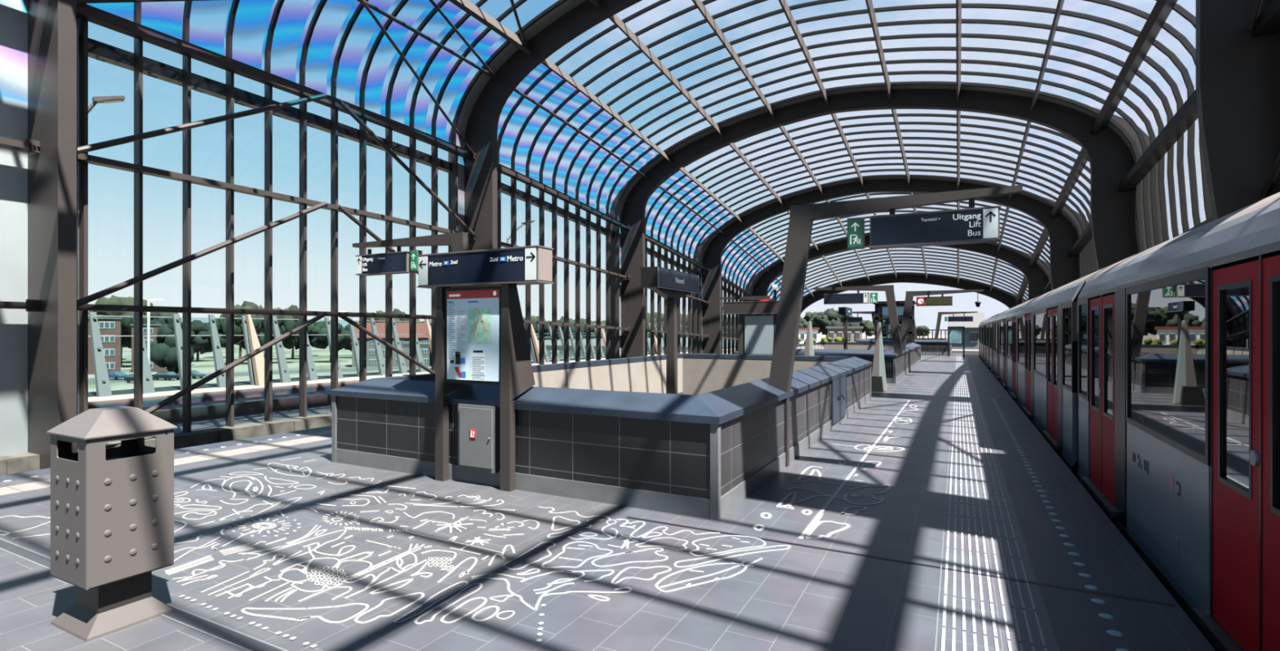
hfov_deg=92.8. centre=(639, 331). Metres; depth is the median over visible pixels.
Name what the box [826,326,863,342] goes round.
house
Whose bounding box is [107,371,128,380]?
car
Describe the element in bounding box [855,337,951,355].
parapet
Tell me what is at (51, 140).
support column
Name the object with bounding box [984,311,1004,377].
train car
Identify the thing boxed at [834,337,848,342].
shrub
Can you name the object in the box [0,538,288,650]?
strip
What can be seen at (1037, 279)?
beam
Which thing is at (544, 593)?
drawing
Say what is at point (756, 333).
information totem
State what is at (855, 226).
exit sign
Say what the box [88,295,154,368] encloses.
tree
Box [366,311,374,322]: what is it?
tree
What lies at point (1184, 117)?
wall
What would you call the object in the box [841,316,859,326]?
tree
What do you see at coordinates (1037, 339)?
train car
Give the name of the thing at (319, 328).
tree
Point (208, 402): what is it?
ledge
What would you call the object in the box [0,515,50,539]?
drawing
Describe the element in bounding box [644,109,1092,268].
ceiling
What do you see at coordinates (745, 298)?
gantry
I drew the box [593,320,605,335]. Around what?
tree
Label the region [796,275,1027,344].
beam
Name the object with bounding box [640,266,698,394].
name sign
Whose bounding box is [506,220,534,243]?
street lamp
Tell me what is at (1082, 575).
light
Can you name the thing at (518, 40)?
ceiling
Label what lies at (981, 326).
train car
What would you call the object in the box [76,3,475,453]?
wall
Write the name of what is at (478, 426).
upper cabinet
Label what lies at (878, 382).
pillar
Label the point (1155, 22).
ceiling
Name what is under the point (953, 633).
tactile strip
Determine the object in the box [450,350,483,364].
picture
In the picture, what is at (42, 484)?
band
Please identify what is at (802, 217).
gantry
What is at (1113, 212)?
beam
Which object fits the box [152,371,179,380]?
car
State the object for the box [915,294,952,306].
sign
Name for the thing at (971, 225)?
direction sign
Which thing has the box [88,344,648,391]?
field
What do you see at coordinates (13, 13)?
wall
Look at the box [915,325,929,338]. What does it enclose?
tree
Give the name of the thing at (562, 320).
tree
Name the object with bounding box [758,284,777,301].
dome camera
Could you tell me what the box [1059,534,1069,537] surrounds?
light
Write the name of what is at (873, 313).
gantry
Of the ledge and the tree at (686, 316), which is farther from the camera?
the tree at (686, 316)
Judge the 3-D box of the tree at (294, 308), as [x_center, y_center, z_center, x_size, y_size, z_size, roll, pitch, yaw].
[-106.689,0.309,187.738,10.605,16.719,10.284,0,0,30]
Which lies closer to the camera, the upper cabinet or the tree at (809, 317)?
the upper cabinet
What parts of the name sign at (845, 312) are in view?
post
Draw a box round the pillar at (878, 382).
[871,322,887,392]
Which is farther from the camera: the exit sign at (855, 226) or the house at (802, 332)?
the house at (802, 332)
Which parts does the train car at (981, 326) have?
cant rail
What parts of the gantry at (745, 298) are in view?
arm, post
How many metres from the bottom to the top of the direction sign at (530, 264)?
0.364 m
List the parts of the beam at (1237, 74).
fin plate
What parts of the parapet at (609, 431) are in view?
corner post, corner post, corner post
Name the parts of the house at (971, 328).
pane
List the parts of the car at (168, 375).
cabin glass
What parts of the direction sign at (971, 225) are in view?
arrow panel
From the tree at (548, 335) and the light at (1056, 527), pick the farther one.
the tree at (548, 335)
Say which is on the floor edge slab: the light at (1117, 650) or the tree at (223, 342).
the light at (1117, 650)
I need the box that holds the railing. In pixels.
[915,329,947,338]
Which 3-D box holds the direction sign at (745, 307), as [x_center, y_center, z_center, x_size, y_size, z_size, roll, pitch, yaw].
[3.086,-0.620,16.007,1.854,0.324,0.264,0,0,28]
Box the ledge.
[88,346,735,423]
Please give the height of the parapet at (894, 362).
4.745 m
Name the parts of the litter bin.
panel, panel, lid, corner frame, panel, panel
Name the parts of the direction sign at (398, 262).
arrow panel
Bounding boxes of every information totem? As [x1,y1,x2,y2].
[435,284,535,492]
[737,313,777,355]
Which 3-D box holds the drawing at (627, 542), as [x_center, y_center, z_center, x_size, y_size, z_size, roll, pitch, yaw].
[-0.449,1.647,4.725,1.818,0.004,1.474,0,0,28]
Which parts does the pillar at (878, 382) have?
concrete blade, pale green blade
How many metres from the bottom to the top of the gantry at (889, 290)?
3.150 m
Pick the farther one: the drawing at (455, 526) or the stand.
the stand
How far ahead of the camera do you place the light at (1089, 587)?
3.92 m
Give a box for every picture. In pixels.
[447,301,477,377]
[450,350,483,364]
[453,367,462,377]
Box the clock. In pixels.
[917,298,924,304]
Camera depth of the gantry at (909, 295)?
22.41 m
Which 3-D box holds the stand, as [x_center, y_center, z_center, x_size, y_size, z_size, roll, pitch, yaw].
[20.524,0.675,39.597,0.980,1.950,0.100,0,0,28]
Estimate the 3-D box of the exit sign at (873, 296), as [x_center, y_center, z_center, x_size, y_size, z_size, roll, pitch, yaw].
[7.712,-1.090,20.109,0.224,0.344,0.108,0,0,28]
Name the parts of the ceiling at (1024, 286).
flashing panel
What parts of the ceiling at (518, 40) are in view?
flashing panel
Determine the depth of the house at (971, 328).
67.02 m
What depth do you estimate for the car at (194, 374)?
110.62 m
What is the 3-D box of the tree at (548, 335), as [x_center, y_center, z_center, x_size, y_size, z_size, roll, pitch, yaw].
[-33.669,2.164,239.954,9.780,13.001,9.215,0,0,3]
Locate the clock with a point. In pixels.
(921, 300)
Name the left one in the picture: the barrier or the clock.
the barrier
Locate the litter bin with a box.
[46,406,177,642]
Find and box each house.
[798,328,819,343]
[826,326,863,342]
[947,312,984,349]
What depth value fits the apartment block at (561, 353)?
159.02 m
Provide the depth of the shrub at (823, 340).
69.56 m
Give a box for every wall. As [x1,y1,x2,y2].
[0,0,30,456]
[0,413,331,475]
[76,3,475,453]
[497,163,753,364]
[1041,89,1213,294]
[1251,0,1279,198]
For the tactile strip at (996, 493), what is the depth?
4.45 m
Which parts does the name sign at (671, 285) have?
post, trim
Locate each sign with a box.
[355,246,416,275]
[410,249,422,271]
[416,245,553,288]
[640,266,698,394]
[722,300,779,314]
[823,290,869,304]
[838,306,852,349]
[840,313,862,323]
[847,217,864,249]
[868,199,1000,249]
[870,293,877,303]
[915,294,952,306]
[944,313,973,321]
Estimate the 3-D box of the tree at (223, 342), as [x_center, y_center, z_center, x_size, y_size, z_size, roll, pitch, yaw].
[-137.334,1.960,199.021,8.142,13.409,8.291,0,0,-33]
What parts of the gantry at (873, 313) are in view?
arm, post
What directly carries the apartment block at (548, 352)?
on the field
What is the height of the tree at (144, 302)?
17.914 m
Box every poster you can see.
[447,289,499,382]
[949,328,963,343]
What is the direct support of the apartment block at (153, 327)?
on the field
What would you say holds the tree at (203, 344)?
on the field
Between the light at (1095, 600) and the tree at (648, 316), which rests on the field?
the tree at (648, 316)
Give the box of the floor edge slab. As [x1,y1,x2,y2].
[0,354,1215,650]
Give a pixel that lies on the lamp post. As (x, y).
(148, 300)
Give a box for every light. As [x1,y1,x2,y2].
[1055,526,1065,529]
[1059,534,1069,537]
[1063,542,1074,546]
[1068,552,1079,555]
[1073,562,1084,566]
[1078,573,1091,577]
[1084,585,1097,590]
[1091,598,1105,604]
[1098,613,1113,619]
[1106,630,1123,636]
[1115,648,1128,650]
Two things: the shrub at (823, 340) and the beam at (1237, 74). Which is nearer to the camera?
the beam at (1237, 74)
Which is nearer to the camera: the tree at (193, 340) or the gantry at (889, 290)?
the gantry at (889, 290)
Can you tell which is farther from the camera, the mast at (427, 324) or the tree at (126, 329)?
the tree at (126, 329)
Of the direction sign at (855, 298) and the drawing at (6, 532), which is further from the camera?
the direction sign at (855, 298)
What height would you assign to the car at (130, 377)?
1.462 m
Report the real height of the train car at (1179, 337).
3.705 m
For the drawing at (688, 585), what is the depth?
4.32 m
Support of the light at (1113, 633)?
on the floor edge slab
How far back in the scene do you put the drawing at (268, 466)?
6.35 m
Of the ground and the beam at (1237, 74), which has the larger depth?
the ground
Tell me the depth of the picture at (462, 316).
6.58 m
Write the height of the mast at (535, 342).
2.470 m
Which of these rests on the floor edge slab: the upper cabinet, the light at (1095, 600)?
the light at (1095, 600)
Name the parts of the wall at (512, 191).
flashing panel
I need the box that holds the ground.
[402,334,978,356]
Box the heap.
[207,377,216,382]
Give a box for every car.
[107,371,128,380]
[124,373,155,382]
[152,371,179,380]
[177,370,205,378]
[977,318,988,363]
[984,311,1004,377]
[995,263,1114,479]
[1077,191,1279,650]
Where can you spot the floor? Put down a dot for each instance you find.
(797, 598)
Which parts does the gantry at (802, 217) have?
post, arm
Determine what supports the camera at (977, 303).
hanging from the gantry at (909, 295)
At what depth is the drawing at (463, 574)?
3.61 m
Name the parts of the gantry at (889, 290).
arm, post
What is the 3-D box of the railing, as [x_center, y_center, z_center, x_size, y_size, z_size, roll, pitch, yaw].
[23.877,0.760,52.493,5.200,1.780,0.070,0,0,28]
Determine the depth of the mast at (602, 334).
37.85 m
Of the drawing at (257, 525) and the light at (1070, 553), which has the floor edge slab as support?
the light at (1070, 553)
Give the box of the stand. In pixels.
[947,326,964,356]
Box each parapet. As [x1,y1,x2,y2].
[329,353,871,520]
[733,342,920,383]
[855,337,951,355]
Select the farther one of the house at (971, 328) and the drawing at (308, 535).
the house at (971, 328)
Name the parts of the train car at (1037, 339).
panel, door, door pane, door, panel, door, door pane, door, panel, door sill, door, door pane, door, door pane, panel, door sill, door, door pane, door, door pane, cant rail, panel, door, door sill, door pane, door, door pane, panel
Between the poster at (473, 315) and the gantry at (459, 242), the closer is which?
the poster at (473, 315)
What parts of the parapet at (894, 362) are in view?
corner post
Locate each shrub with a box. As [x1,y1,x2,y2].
[819,337,832,342]
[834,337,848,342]
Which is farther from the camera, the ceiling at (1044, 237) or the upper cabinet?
the ceiling at (1044, 237)
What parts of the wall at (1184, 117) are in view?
flashing panel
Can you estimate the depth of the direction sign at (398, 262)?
10.64 m
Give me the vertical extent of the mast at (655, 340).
2.470 m
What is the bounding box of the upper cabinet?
[457,404,499,473]
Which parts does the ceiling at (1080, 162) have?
flashing panel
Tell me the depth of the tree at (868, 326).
111.37 m
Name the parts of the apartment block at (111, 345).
pane, pane, pane, pane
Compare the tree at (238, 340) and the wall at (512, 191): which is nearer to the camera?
the wall at (512, 191)
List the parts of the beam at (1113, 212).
fin plate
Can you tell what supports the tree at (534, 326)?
on the field
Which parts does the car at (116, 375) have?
cabin glass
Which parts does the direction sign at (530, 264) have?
arrow panel, arrow panel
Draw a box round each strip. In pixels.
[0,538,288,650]
[626,516,1177,607]
[934,365,955,650]
[941,355,999,650]
[962,360,1047,650]
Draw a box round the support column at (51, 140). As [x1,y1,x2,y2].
[26,0,76,469]
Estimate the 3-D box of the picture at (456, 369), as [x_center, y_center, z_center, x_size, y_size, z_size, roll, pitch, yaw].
[-1.972,0.440,6.605,0.115,0.110,0.001,0,0,28]
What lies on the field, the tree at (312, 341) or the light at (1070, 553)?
the tree at (312, 341)
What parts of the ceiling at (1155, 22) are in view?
flashing panel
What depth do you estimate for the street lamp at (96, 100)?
19.82 m
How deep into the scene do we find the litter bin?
3.39 m
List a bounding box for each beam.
[448,0,1279,252]
[608,88,1163,359]
[691,178,1094,354]
[744,235,1050,315]
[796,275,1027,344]
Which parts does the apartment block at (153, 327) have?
pane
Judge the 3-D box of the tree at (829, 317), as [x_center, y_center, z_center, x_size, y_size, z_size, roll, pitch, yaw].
[32.905,-1.024,107.133,5.157,6.061,5.001,0,0,11]
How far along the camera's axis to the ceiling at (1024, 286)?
47.52 m
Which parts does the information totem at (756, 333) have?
post, panel, post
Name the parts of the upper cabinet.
label plate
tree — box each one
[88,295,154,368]
[122,299,154,347]
[150,312,194,373]
[151,312,171,324]
[191,320,218,361]
[191,327,196,346]
[207,318,226,347]
[217,304,262,364]
[240,301,264,349]
[261,307,297,349]
[283,305,307,359]
[306,320,316,347]
[310,320,351,362]
[344,321,357,351]
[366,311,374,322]
[373,310,401,323]
[392,308,408,323]
[522,316,537,334]
[530,315,548,337]
[546,320,551,337]
[556,315,584,340]
[573,318,595,335]
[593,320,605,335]
[647,312,662,337]
[647,314,650,337]
[654,313,688,337]
[681,314,688,336]
[722,315,735,337]
[799,316,808,328]
[803,311,820,333]
[812,307,842,338]
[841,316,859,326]
[858,320,874,338]
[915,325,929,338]
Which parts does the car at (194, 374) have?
cabin glass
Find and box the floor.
[0,353,1058,650]
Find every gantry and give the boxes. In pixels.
[352,231,468,252]
[715,296,772,315]
[768,184,1022,466]
[813,284,902,355]
[836,311,875,334]
[900,289,983,376]
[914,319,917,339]
[934,311,977,339]
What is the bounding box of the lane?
[171,404,330,433]
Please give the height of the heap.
6.008 m
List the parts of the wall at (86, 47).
flashing panel, flashing panel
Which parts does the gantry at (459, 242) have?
post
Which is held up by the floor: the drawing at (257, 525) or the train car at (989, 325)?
the drawing at (257, 525)
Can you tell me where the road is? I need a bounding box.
[88,365,431,382]
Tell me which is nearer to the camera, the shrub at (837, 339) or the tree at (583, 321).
the shrub at (837, 339)
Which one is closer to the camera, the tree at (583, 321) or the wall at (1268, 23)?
the wall at (1268, 23)
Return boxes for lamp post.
[146,298,163,365]
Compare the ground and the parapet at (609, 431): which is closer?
the parapet at (609, 431)
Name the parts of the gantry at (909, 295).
post, arm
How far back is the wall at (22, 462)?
12.65 m
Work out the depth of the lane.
15.63 m
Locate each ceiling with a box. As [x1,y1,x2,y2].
[76,0,1262,155]
[497,0,1195,226]
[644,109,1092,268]
[721,192,1050,296]
[767,245,1028,314]
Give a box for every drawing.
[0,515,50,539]
[164,524,346,648]
[173,457,316,532]
[191,497,317,545]
[240,557,515,625]
[277,535,457,602]
[315,471,491,542]
[422,496,539,559]
[471,569,631,641]
[488,506,719,584]
[654,535,791,592]
[752,400,918,539]
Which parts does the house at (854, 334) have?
pane, pane, pane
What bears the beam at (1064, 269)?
on the track bed
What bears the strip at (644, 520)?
on the floor edge slab
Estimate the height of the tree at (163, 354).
12.724 m
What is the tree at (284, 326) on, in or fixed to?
on the field
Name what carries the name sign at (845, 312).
on the parapet at (894, 362)
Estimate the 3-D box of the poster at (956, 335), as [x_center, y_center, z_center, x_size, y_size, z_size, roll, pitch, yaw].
[20.524,0.285,39.597,0.780,1.010,0.040,0,0,28]
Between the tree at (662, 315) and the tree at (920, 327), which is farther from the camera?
the tree at (662, 315)
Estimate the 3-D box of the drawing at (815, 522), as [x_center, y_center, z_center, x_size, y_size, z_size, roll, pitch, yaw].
[3.797,1.647,9.715,1.003,0.004,10.980,0,0,28]
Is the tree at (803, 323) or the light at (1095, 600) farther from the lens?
the tree at (803, 323)
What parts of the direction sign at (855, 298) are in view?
arrow panel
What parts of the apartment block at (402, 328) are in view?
pane, pane, pane, pane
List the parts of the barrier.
blade, blade, blade, blade, blade, blade, blade, blade, blade, blade, blade, rail, blade, blade, blade, blade, blade, blade, blade, blade, blade, blade, blade, blade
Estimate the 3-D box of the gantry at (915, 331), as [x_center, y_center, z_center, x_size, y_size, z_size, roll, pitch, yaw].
[21.998,0.150,51.685,2.815,3.000,0.180,0,0,28]
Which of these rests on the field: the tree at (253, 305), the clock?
the tree at (253, 305)
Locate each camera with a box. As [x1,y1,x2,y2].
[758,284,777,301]
[974,292,981,306]
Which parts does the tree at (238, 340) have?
crown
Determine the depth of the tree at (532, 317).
210.67 m
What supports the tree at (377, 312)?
on the field
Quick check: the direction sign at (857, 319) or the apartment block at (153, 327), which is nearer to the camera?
the direction sign at (857, 319)
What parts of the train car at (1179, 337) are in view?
panel, door, door pane, door sill, door, door pane, panel, cant rail, door sill, door, door pane, door, door pane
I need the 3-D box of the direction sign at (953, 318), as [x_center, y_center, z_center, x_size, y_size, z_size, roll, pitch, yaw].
[22.970,-0.994,43.939,1.822,0.612,0.262,0,0,28]
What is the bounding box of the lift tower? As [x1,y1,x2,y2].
[872,300,915,342]
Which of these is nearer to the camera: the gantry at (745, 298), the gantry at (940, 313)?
the gantry at (745, 298)
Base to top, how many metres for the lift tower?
3.300 m
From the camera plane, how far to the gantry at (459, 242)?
10.18 m
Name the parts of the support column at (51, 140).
fin plate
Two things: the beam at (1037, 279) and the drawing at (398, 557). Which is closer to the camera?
the drawing at (398, 557)
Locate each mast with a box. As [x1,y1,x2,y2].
[245,314,264,386]
[424,319,431,350]
[530,324,546,364]
[600,324,605,349]
[648,323,662,354]
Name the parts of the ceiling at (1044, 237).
flashing panel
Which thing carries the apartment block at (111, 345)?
on the field
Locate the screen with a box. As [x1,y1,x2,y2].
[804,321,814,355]
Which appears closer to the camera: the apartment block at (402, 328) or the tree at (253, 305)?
the apartment block at (402, 328)
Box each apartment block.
[88,317,122,374]
[129,324,168,373]
[350,322,431,368]
[530,337,551,360]
[558,335,605,359]
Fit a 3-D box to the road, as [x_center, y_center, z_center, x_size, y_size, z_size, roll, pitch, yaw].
[-24.071,8.630,175.016,159.520,0.001,421.993,0,0,28]
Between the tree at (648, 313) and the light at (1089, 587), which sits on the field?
the tree at (648, 313)
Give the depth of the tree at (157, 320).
188.59 m
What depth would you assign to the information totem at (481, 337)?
6.47 m
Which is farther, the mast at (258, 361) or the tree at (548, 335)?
the tree at (548, 335)
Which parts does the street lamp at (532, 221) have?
arm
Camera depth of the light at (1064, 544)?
4.70 m
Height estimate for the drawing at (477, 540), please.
0.004 m
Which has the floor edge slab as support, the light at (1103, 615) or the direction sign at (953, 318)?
the light at (1103, 615)
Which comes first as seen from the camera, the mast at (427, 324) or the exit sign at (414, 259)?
the exit sign at (414, 259)
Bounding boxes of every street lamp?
[88,95,124,113]
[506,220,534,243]
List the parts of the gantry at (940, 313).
post, arm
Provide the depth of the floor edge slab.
4.59 m
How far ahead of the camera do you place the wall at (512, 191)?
26.12 m
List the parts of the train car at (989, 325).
panel, panel, cant rail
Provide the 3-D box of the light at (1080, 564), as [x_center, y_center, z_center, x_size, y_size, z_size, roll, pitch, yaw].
[3.108,1.647,4.317,0.072,0.006,0.072,0,0,28]
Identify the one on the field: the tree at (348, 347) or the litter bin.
the tree at (348, 347)
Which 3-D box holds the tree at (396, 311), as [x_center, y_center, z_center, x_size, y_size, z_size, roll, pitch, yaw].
[-79.540,0.622,200.685,9.899,16.092,10.208,0,0,-30]
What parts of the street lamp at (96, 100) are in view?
arm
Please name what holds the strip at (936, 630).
on the floor
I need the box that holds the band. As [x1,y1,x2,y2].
[0,433,331,496]
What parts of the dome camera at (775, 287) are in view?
post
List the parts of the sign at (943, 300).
red panel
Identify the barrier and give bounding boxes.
[88,311,735,397]

